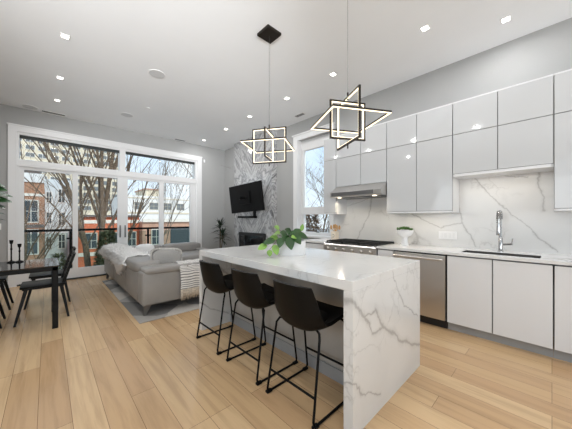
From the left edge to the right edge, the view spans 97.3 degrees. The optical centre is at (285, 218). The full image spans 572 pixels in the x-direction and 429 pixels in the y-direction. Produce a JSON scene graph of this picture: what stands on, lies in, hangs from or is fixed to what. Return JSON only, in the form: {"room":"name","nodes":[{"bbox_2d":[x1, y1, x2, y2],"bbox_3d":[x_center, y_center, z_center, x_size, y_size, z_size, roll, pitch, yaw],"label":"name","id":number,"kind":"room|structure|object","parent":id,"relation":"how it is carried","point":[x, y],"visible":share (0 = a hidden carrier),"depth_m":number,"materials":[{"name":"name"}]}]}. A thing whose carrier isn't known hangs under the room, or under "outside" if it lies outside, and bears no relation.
{"room":"open-plan kitchen","nodes":[
{"label":"open-plan kitchen","id":0,"kind":"room"},
{"bbox_2d":[0,104,224,280],"bbox_3d":[-4.424,-0.422,5.740,7.070,3.460,0.200,0,0,-43],"label":"wall","id":1,"kind":"structure","parent":0,"point":[213,169],"depth_m":6.24,"materials":[{"name":"paint"}]},
{"bbox_2d":[7,122,202,287],"bbox_3d":[-3.944,-0.255,6.164,3.870,3.125,0.245,0,0,-43],"label":"door","id":2,"kind":"structure","parent":1,"relation":"in","point":[16,166],"depth_m":5.64,"materials":[{"name":"white paint"}]},
{"bbox_2d":[20,135,193,164],"bbox_3d":[-3.941,-1.607,6.129,3.495,0.060,0.040,0,0,-43],"label":"blind","id":3,"kind":"structure","parent":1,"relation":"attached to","point":[30,137],"depth_m":5.83,"materials":[{"name":"clear"}]},
{"bbox_2d":[234,130,276,246],"bbox_3d":[-0.856,-0.422,6.703,0.165,3.460,1.670,0,0,-43],"label":"wall","id":4,"kind":"structure","parent":0,"point":[245,172],"depth_m":6.42,"materials":[{"name":"stone"}]},
{"bbox_2d":[238,211,256,217],"bbox_3d":[-1.036,-0.230,6.697,0.105,0.425,0.750,0,0,-43],"label":"mount","id":5,"kind":"object","parent":4,"relation":"attached to","point":[254,212],"depth_m":6.54,"materials":[{"name":"black metal"}]},
{"bbox_2d":[229,180,264,213],"bbox_3d":[-1.058,-0.519,6.268,1.263,0.770,0.259,0,0,41],"label":"television","id":6,"kind":"object","parent":5,"relation":"attached to","point":[248,197],"visible":1,"depth_m":6.22,"materials":[{"name":"black plastic"}]},
{"bbox_2d":[238,216,256,217],"bbox_3d":[-1.036,-0.044,6.697,0.105,0.055,0.750,0,0,-43],"label":"shelf","id":7,"kind":"object","parent":5,"relation":"attached to","point":[238,216],"depth_m":6.59,"materials":[{"name":"black metal"}]},
{"bbox_2d":[239,232,265,245],"bbox_3d":[-0.907,0.688,6.619,0.025,0.640,1.180,0,0,-43],"label":"fireplace insert","id":8,"kind":"object","parent":4,"relation":"attached to","point":[245,238],"visible":0.48,"depth_m":6.63,"materials":[{"name":"black"}]},
{"bbox_2d":[0,0,571,150],"bbox_3d":[-0.811,-2.227,1.925,7.070,0.150,10.710,0,0,-43],"label":"ceiling","id":9,"kind":"structure","parent":0,"point":[219,73],"depth_m":3.26,"materials":[{"name":"paint"}]},
{"bbox_2d":[21,104,37,109],"bbox_3d":[-4.932,-2.149,4.852,0.236,0.006,0.236,0,0,-43],"label":"ceiling speaker","id":10,"kind":"object","parent":9,"relation":"attached to","point":[22,105],"visible":1,"depth_m":4.82,"materials":[{"name":"white plastic"}]},
{"bbox_2d":[41,110,65,116],"bbox_3d":[-4.734,-2.148,5.130,0.380,0.008,0.100,0,0,-43],"label":"ceiling vent","id":11,"kind":"object","parent":9,"relation":"in","point":[41,110],"visible":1,"depth_m":5.13,"materials":[{"name":"white metal"}]},
{"bbox_2d":[60,32,69,39],"bbox_3d":[-2.603,-2.147,2.967,0.092,0.009,0.092,0,0,-43],"label":"recessed light","id":12,"kind":"object","parent":9,"relation":"in","point":[62,35],"visible":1,"depth_m":2.96,"materials":[{"name":"white paint"}]},
{"bbox_2d":[120,113,133,117],"bbox_3d":[-3.299,-2.149,5.226,0.236,0.006,0.236,0,0,-43],"label":"ceiling speaker","id":13,"kind":"object","parent":9,"relation":"attached to","point":[122,114],"visible":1,"depth_m":5.24,"materials":[{"name":"white plastic"}]},
{"bbox_2d":[121,113,132,116],"bbox_3d":[-3.299,-2.150,5.226,0.212,0.004,0.212,0,0,-43],"label":"grille","id":14,"kind":"object","parent":13,"relation":"attached to","point":[123,114],"depth_m":5.24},
{"bbox_2d":[148,69,165,78],"bbox_3d":[-1.918,-2.149,3.746,0.236,0.006,0.236,0,0,-43],"label":"ceiling speaker","id":15,"kind":"object","parent":9,"relation":"attached to","point":[154,73],"visible":1,"depth_m":3.75,"materials":[{"name":"white plastic"}]},
{"bbox_2d":[240,24,294,165],"bbox_3d":[-0.195,-1.379,2.921,0.500,1.545,0.500,0,0,14],"label":"pendant light","id":16,"kind":"object","parent":9,"relation":"hanging from","point":[268,33],"visible":1,"depth_m":2.90,"materials":[{"name":"brown metal"}]},
{"bbox_2d":[311,84,391,150],"bbox_3d":[0.530,-1.377,2.163,0.500,1.550,0.500,0,0,-13],"label":"pendant light","id":17,"kind":"object","parent":9,"relation":"hanging from","point":[359,108],"visible":1,"depth_m":2.13,"materials":[{"name":"brown metal"}]},
{"bbox_2d":[419,24,430,31],"bbox_3d":[1.569,-2.147,2.842,0.092,0.009,0.092,0,0,-43],"label":"recessed light","id":18,"kind":"object","parent":9,"relation":"in","point":[425,27],"visible":1,"depth_m":2.84,"materials":[{"name":"white paint"}]},
{"bbox_2d":[500,15,511,23],"bbox_3d":[2.371,-2.147,2.715,0.092,0.009,0.092,0,0,-43],"label":"recessed light","id":19,"kind":"object","parent":9,"relation":"in","point":[509,17],"visible":1,"depth_m":2.71,"materials":[{"name":"white paint"}]},
{"bbox_2d":[0,275,571,428],"bbox_3d":[-0.811,1.383,1.925,7.070,0.150,10.710,0,0,-43],"label":"floor","id":20,"kind":"structure","parent":0,"point":[101,368],"depth_m":2.05,"materials":[{"name":"brown wood"}]},
{"bbox_2d":[0,301,5,328],"bbox_3d":[-3.744,0.890,2.955,0.587,0.835,0.434,0,0,-43],"label":"dining chair","id":21,"kind":"object","parent":20,"relation":"on","point":[1,307],"visible":1,"depth_m":3.26,"materials":[{"name":"black wood"}]},
{"bbox_2d":[0,275,13,309],"bbox_3d":[-4.304,0.890,3.568,0.587,0.835,0.434,0,0,-43],"label":"dining chair","id":22,"kind":"object","parent":20,"relation":"on","point":[3,282],"visible":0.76,"depth_m":3.60,"materials":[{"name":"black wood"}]},
{"bbox_2d":[0,258,59,328],"bbox_3d":[-3.340,0.933,2.993,0.945,0.750,0.820,0,0,-43],"label":"dining table","id":23,"kind":"object","parent":20,"relation":"on","point":[48,264],"visible":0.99,"depth_m":3.00,"materials":[{"name":"black glass"}]},
{"bbox_2d":[0,184,11,220],"bbox_3d":[-3.524,0.056,2.783,0.682,1.005,0.681,0,0,-43],"label":"plant","id":24,"kind":"object","parent":23,"relation":"on","point":[2,199],"visible":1,"depth_m":3.00,"materials":[{"name":"green plant"}]},
{"bbox_2d":[7,240,15,262],"bbox_3d":[-3.499,0.415,3.208,0.080,0.285,0.080,0,0,-43],"label":"candlestick","id":25,"kind":"object","parent":23,"relation":"on","point":[10,241],"visible":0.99,"depth_m":3.20,"materials":[{"name":"black metal"}]},
{"bbox_2d":[16,244,23,261],"bbox_3d":[-3.436,0.441,3.247,0.080,0.235,0.080,0,0,-43],"label":"candlestick","id":26,"kind":"object","parent":23,"relation":"on","point":[18,245],"visible":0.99,"depth_m":3.24,"materials":[{"name":"black metal"}]},
{"bbox_2d":[13,251,75,326],"bbox_3d":[-3.217,0.890,3.385,0.587,0.835,0.434,0,0,-43],"label":"dining chair","id":27,"kind":"object","parent":20,"relation":"on","point":[44,283],"visible":1,"depth_m":3.34,"materials":[{"name":"black wood"}]},
{"bbox_2d":[23,246,75,309],"bbox_3d":[-3.704,0.890,3.971,0.587,0.835,0.434,0,0,-43],"label":"dining chair","id":28,"kind":"object","parent":20,"relation":"on","point":[39,275],"visible":0.49,"depth_m":3.88,"materials":[{"name":"black wood"}]},
{"bbox_2d":[103,279,198,323],"bbox_3d":[-1.892,1.302,5.074,2.570,0.012,2.930,0,0,-43],"label":"rug","id":29,"kind":"object","parent":20,"relation":"on","point":[174,307],"visible":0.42,"depth_m":3.72,"materials":[{"name":"grey carpet"}]},
{"bbox_2d":[104,242,207,315],"bbox_3d":[-2.150,0.953,5.150,2.200,0.710,3.125,0,0,-43],"label":"sectional sofa","id":30,"kind":"object","parent":29,"relation":"on","point":[149,282],"visible":0.43,"depth_m":3.57,"materials":[{"name":"grey fabric"}]},
{"bbox_2d":[98,243,150,275],"bbox_3d":[-3.051,0.750,4.792,0.675,0.508,2.353,0,0,-43],"label":"fur throw","id":31,"kind":"object","parent":30,"relation":"on","point":[117,253],"visible":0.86,"depth_m":4.32,"materials":[{"name":"white fur"}]},
{"bbox_2d":[136,244,154,252],"bbox_3d":[-3.238,0.698,5.775,0.400,0.238,0.163,0,0,-43],"label":"throw pillow","id":32,"kind":"object","parent":30,"relation":"on","point":[146,247],"visible":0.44,"depth_m":5.74,"materials":[{"name":"white fabric"}]},
{"bbox_2d":[150,248,182,263],"bbox_3d":[-1.833,0.608,3.870,0.482,0.338,0.155,0,0,-43],"label":"throw pillow","id":33,"kind":"object","parent":30,"relation":"on","point":[165,255],"visible":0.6,"depth_m":3.83,"materials":[{"name":"grey fabric"}]},
{"bbox_2d":[174,258,198,299],"bbox_3d":[-1.453,0.902,3.900,0.524,0.541,0.439,0,0,-43],"label":"knit blanket","id":34,"kind":"object","parent":30,"relation":"on","point":[189,274],"visible":0.56,"depth_m":3.69,"materials":[{"name":"white fabric"}]},
{"bbox_2d":[182,250,198,260],"bbox_3d":[-2.345,0.908,6.112,1.060,0.170,0.860,0,0,-43],"label":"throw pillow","id":35,"kind":"object","parent":30,"relation":"on","point":[186,254],"depth_m":5.81,"materials":[{"name":"grey fabric"}]},
{"bbox_2d":[212,217,230,247],"bbox_3d":[-1.845,0.629,7.250,0.692,1.359,0.658,0,0,-43],"label":"dracaena","id":36,"kind":"object","parent":20,"relation":"on","point":[222,231],"visible":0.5,"depth_m":7.22,"materials":[{"name":"green plant"}]},
{"bbox_2d":[196,260,255,354],"bbox_3d":[-0.668,0.870,2.728,0.504,0.876,0.486,0,0,-43],"label":"bar stool","id":37,"kind":"object","parent":20,"relation":"on","point":[213,278],"visible":0.88,"depth_m":2.53,"materials":[{"name":"black leather"}]},
{"bbox_2d":[226,268,297,385],"bbox_3d":[-0.236,0.870,2.287,0.504,0.876,0.486,0,0,-43],"label":"bar stool","id":38,"kind":"object","parent":20,"relation":"on","point":[248,288],"visible":0.85,"depth_m":2.10,"materials":[{"name":"black leather"}]},
{"bbox_2d":[265,279,343,428],"bbox_3d":[0.163,0.870,1.866,0.504,0.876,0.486,0,0,-43],"label":"bar stool","id":39,"kind":"object","parent":20,"relation":"on","point":[298,306],"visible":0.95,"depth_m":1.68,"materials":[{"name":"black leather"}]},
{"bbox_2d":[199,244,419,428],"bbox_3d":[0.082,0.840,2.618,1.100,0.937,2.071,0,0,-43],"label":"kitchen island","id":40,"kind":"object","parent":20,"relation":"on","point":[377,343],"visible":0.8,"depth_m":2.00,"materials":[{"name":"stone"}]},
{"bbox_2d":[258,224,307,256],"bbox_3d":[-0.026,0.214,2.587,0.505,0.316,0.278,0,0,2],"label":"potted plant","id":41,"kind":"object","parent":40,"relation":"on","point":[287,245],"visible":1,"depth_m":2.52,"materials":[{"name":"green plant"}]},
{"bbox_2d":[306,242,323,249],"bbox_3d":[0.716,0.864,4.639,0.630,0.888,0.488,0,0,-43],"label":"base cabinet","id":42,"kind":"object","parent":20,"relation":"on","point":[308,244],"visible":0.02,"depth_m":4.41,"materials":[{"name":"grey"}]},
{"bbox_2d":[305,238,330,243],"bbox_3d":[0.715,0.403,4.646,0.683,0.030,0.497,0,0,-43],"label":"countertop","id":43,"kind":"structure","parent":42,"relation":"on","point":[321,240],"depth_m":4.48,"materials":[{"name":"stone"}]},
{"bbox_2d":[331,231,338,239],"bbox_3d":[0.903,0.310,4.657,0.114,0.155,0.110,0,0,-43],"label":"utensil crock","id":44,"kind":"object","parent":43,"relation":"on","point":[334,234],"visible":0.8,"depth_m":4.62,"materials":[{"name":"beige ceramic"}]},
{"bbox_2d":[324,238,393,255],"bbox_3d":[1.180,0.785,4.100,0.728,0.845,0.926,0,0,-43],"label":"gas range","id":45,"kind":"object","parent":20,"relation":"on","point":[360,246],"visible":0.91,"depth_m":3.89,"materials":[{"name":"silver metal"}]},
{"bbox_2d":[325,241,392,246],"bbox_3d":[1.192,0.398,4.112,0.615,0.010,0.914,0,0,-43],"label":"cooktop","id":46,"kind":"object","parent":45,"relation":"in","point":[333,243],"depth_m":3.90,"materials":[{"name":"black metal"}]},
{"bbox_2d":[378,248,393,256],"bbox_3d":[1.603,0.864,3.703,0.630,0.888,0.228,0,0,-43],"label":"base cabinet","id":47,"kind":"object","parent":20,"relation":"on","point":[381,252],"visible":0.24,"depth_m":3.48,"materials":[{"name":"grey"}]},
{"bbox_2d":[393,250,447,328],"bbox_3d":[1.869,0.866,3.368,0.694,0.885,0.615,0,0,-43],"label":"dishwasher","id":48,"kind":"object","parent":20,"relation":"on","point":[433,267],"visible":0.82,"depth_m":3.06,"materials":[{"name":"silver metal"}]},
{"bbox_2d":[447,255,553,357],"bbox_3d":[2.406,0.864,2.855,0.630,0.888,0.858,0,0,-43],"label":"base cabinet","id":49,"kind":"object","parent":20,"relation":"on","point":[507,302],"visible":0.86,"depth_m":2.59,"materials":[{"name":"grey laminate"}]},
{"bbox_2d":[554,264,571,362],"bbox_3d":[3.007,0.864,2.220,0.630,0.888,0.888,0,0,-43],"label":"base cabinet","id":50,"kind":"object","parent":20,"relation":"on","point":[562,274],"visible":0.84,"depth_m":2.29,"materials":[{"name":"grey"}]},
{"bbox_2d":[377,243,571,265],"bbox_3d":[2.422,0.403,2.844,0.683,0.030,2.599,0,0,-43],"label":"countertop","id":51,"kind":"structure","parent":50,"relation":"on","point":[558,259],"depth_m":2.85,"materials":[{"name":"stone"}]},
{"bbox_2d":[396,226,413,245],"bbox_3d":[1.736,0.248,3.688,0.242,0.280,0.237,0,0,-43],"label":"pedestal bowl","id":52,"kind":"object","parent":51,"relation":"on","point":[407,231],"visible":1,"depth_m":3.64,"materials":[{"name":"white ceramic"}]},
{"bbox_2d":[463,250,540,257],"bbox_3d":[2.359,0.496,2.788,0.260,0.214,0.655,0,0,-43],"label":"sink","id":53,"kind":"object","parent":51,"relation":"in","point":[467,251],"visible":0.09,"depth_m":2.85,"materials":[{"name":"grey metal"}]},
{"bbox_2d":[496,210,512,251],"bbox_3d":[2.487,0.144,2.867,0.221,0.488,0.143,0,0,-43],"label":"faucet","id":54,"kind":"object","parent":51,"relation":"on","point":[499,215],"visible":0.99,"depth_m":2.89,"materials":[{"name":"silver metal"}]},
{"bbox_2d":[225,18,571,336],"bbox_3d":[1.678,-0.422,4.282,0.215,3.460,10.310,0,0,-43],"label":"wall","id":55,"kind":"structure","parent":0,"point":[546,51],"depth_m":3.33,"materials":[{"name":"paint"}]},
{"bbox_2d":[292,122,334,238],"bbox_3d":[0.602,-0.740,5.363,0.290,2.265,1.160,0,0,-43],"label":"window","id":56,"kind":"structure","parent":55,"relation":"in","point":[300,210],"depth_m":5.63,"materials":[{"name":"white paint"}]},
{"bbox_2d":[324,138,346,214],"bbox_3d":[0.915,-0.772,4.680,0.345,1.385,0.273,0,0,-43],"label":"upper cabinet","id":57,"kind":"object","parent":55,"relation":"attached to","point":[332,206],"visible":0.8,"depth_m":4.56,"materials":[{"name":"grey laminate"}]},
{"bbox_2d":[336,122,386,186],"bbox_3d":[1.325,-1.010,4.247,0.345,0.911,0.915,0,0,-43],"label":"upper cabinet","id":58,"kind":"object","parent":55,"relation":"attached to","point":[363,162],"visible":0.77,"depth_m":4.06,"materials":[{"name":"grey laminate"}]},
{"bbox_2d":[330,182,386,199],"bbox_3d":[1.258,-0.450,4.184,0.520,0.206,0.910,0,0,-43],"label":"range hood","id":59,"kind":"object","parent":58,"relation":"attached to","point":[375,190],"visible":0.99,"depth_m":3.99,"materials":[{"name":"silver metal"}]},
{"bbox_2d":[387,103,458,213],"bbox_3d":[1.933,-0.772,3.605,0.345,1.385,0.850,0,0,-43],"label":"upper cabinet","id":60,"kind":"object","parent":55,"relation":"attached to","point":[420,179],"visible":0.95,"depth_m":3.44,"materials":[{"name":"grey laminate"}]},
{"bbox_2d":[439,231,456,239],"bbox_3d":[2.255,0.231,3.507,0.012,0.113,0.205,0,0,-43],"label":"outlet plate","id":61,"kind":"object","parent":55,"relation":"attached to","point":[452,235],"visible":1,"depth_m":3.50,"materials":[{"name":"white plastic"}]},
{"bbox_2d":[453,74,553,179],"bbox_3d":[2.527,-0.996,2.978,0.345,0.938,0.873,0,0,-43],"label":"upper cabinet","id":62,"kind":"object","parent":55,"relation":"attached to","point":[509,130],"visible":1,"depth_m":2.81,"materials":[{"name":"grey"}]},
{"bbox_2d":[554,69,571,210],"bbox_3d":[3.133,-0.772,2.338,0.345,1.385,0.886,0,0,-43],"label":"upper cabinet","id":63,"kind":"object","parent":55,"relation":"attached to","point":[562,80],"visible":0.92,"depth_m":2.49,"materials":[{"name":"grey"}]},
{"bbox_3d":[-4.278,1.498,6.699,5.800,0.320,0.990,0,0,-43],"label":"balcony slab","id":64,"kind":"object","parent":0,"visible":0},
{"bbox_2d":[24,226,188,267],"bbox_3d":[-4.546,0.795,6.982,5.600,1.085,0.060,0,0,-43],"label":"balcony railing","id":65,"kind":"object","parent":64,"relation":"on","point":[147,228],"visible":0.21,"depth_m":6.48,"materials":[{"name":"black metal"}]},
{"label":"outside","id":66,"kind":"structure","parent":0,"visible":0},
{"bbox_3d":[-16.612,4.758,39.358,150.000,0.300,200.000,0,0,-43],"label":"ground","id":67,"kind":"structure","parent":66,"visible":0},
{"bbox_2d":[24,170,44,259],"bbox_3d":[-20.432,0.708,16.391,6.870,7.800,8.100,0,0,-43],"label":"brick house","id":68,"kind":"structure","parent":67,"relation":"on","point":[32,220],"depth_m":15.55,"materials":[{"name":"brick"}]},
{"bbox_2d":[23,139,90,266],"bbox_3d":[-11.388,-1.508,10.963,5.706,12.256,4.523,0,0,-19],"label":"bare tree","id":69,"kind":"object","parent":67,"relation":"on","point":[83,237],"visible":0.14,"depth_m":11.15,"materials":[{"name":"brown plant"}]},
{"bbox_2d":[49,252,65,269],"bbox_3d":[-8.467,2.949,9.346,1.238,3.318,1.216,0,0,-43],"label":"evergreen shrub","id":70,"kind":"object","parent":67,"relation":"on","point":[56,255],"visible":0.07,"depth_m":9.37,"materials":[{"name":"green plant"}]},
{"bbox_2d":[44,179,71,268],"bbox_3d":[-23.524,0.583,25.874,1.820,8.050,10.075,0,0,-43],"label":"apartment block","id":71,"kind":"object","parent":67,"relation":"on","point":[64,246],"visible":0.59,"depth_m":22.23,"materials":[{"name":"grey concrete"}]},
{"bbox_2d":[20,138,117,214],"bbox_3d":[-51.626,-12.042,57.062,21.500,33.300,14.140,0,0,-43],"label":"apartment tower","id":72,"kind":"structure","parent":67,"relation":"on","point":[35,148],"depth_m":53.48,"materials":[{"name":"beige concrete"}]},
{"bbox_2d":[20,141,135,259],"bbox_3d":[-7.595,-0.091,8.243,5.199,9.405,6.917,0,0,7],"label":"bare tree","id":73,"kind":"object","parent":67,"relation":"on","point":[48,245],"visible":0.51,"depth_m":8.38,"materials":[{"name":"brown plant"}]},
{"bbox_2d":[25,147,146,266],"bbox_3d":[-11.248,-3.088,14.158,6.027,15.443,5.807,0,0,7],"label":"bare tree","id":74,"kind":"object","parent":67,"relation":"on","point":[80,180],"visible":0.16,"depth_m":13.72,"materials":[{"name":"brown plant"}]},
{"bbox_2d":[72,146,110,263],"bbox_3d":[-10.601,-3.612,11.670,4.832,16.462,6.142,0,0,-43],"label":"bare tree","id":75,"kind":"object","parent":67,"relation":"on","point":[101,162],"visible":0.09,"depth_m":11.91,"materials":[{"name":"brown plant"}]},
{"bbox_2d":[54,144,133,261],"bbox_3d":[-9.219,-3.889,12.221,6.182,17.050,5.245,0,0,-19],"label":"bare tree","id":76,"kind":"object","parent":67,"relation":"on","point":[111,160],"visible":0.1,"depth_m":11.80,"materials":[{"name":"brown plant"}]},
{"bbox_2d":[92,230,116,265],"bbox_3d":[-7.534,2.504,10.642,1.931,4.209,1.849,0,0,-33],"label":"evergreen shrub","id":77,"kind":"object","parent":67,"relation":"on","point":[110,235],"visible":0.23,"depth_m":10.42,"materials":[{"name":"green plant"}]},
{"bbox_2d":[78,215,140,266],"bbox_3d":[-17.692,2.148,24.391,4.450,4.920,8.250,0,0,-43],"label":"brick house","id":78,"kind":"structure","parent":67,"relation":"on","point":[90,221],"depth_m":20.77,"materials":[{"name":"brick"}]},
{"bbox_2d":[79,156,178,241],"bbox_3d":[-7.552,-1.763,13.743,4.609,12.759,5.540,0,0,9],"label":"bare tree","id":79,"kind":"object","parent":67,"relation":"on","point":[127,168],"visible":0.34,"depth_m":13.03,"materials":[{"name":"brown plant"}]},
{"bbox_2d":[111,188,188,220],"bbox_3d":[-24.167,-0.467,54.171,20.600,10.150,12.100,0,0,-43],"label":"warehouse","id":80,"kind":"structure","parent":67,"relation":"on","point":[152,212],"depth_m":46.55,"materials":[{"name":"beige concrete"}]},
{"bbox_2d":[139,219,188,244],"bbox_3d":[-12.230,2.298,27.531,7.900,4.620,7.200,0,0,-43],"label":"garage","id":81,"kind":"structure","parent":67,"relation":"on","point":[176,235],"depth_m":23.75,"materials":[{"name":"brick"}]},
{"bbox_2d":[138,159,191,243],"bbox_3d":[-4.766,-1.262,12.525,3.443,11.753,5.073,0,0,13],"label":"bare tree","id":82,"kind":"object","parent":67,"relation":"on","point":[166,170],"visible":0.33,"depth_m":11.54,"materials":[{"name":"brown plant"}]},
{"bbox_2d":[230,154,328,230],"bbox_3d":[0.023,0.455,10.193,5.290,8.318,6.284,0,0,15],"label":"bare tree","id":83,"kind":"object","parent":67,"relation":"on","point":[321,154],"visible":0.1,"depth_m":10.57,"materials":[{"name":"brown plant"}]},
{"bbox_2d":[306,214,322,231],"bbox_3d":[0.981,2.058,11.126,3.054,5.099,3.071,0,0,13],"label":"shrub","id":84,"kind":"object","parent":67,"relation":"on","point":[314,218],"visible":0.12,"depth_m":10.85,"materials":[{"name":"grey plant"}]},
{"bbox_2d":[306,148,328,232],"bbox_3d":[2.520,-0.287,12.523,4.794,9.811,9.209,0,0,16],"label":"bare tree","id":85,"kind":"object","parent":67,"relation":"on","point":[310,174],"visible":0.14,"depth_m":11.61,"materials":[{"name":"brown plant"}]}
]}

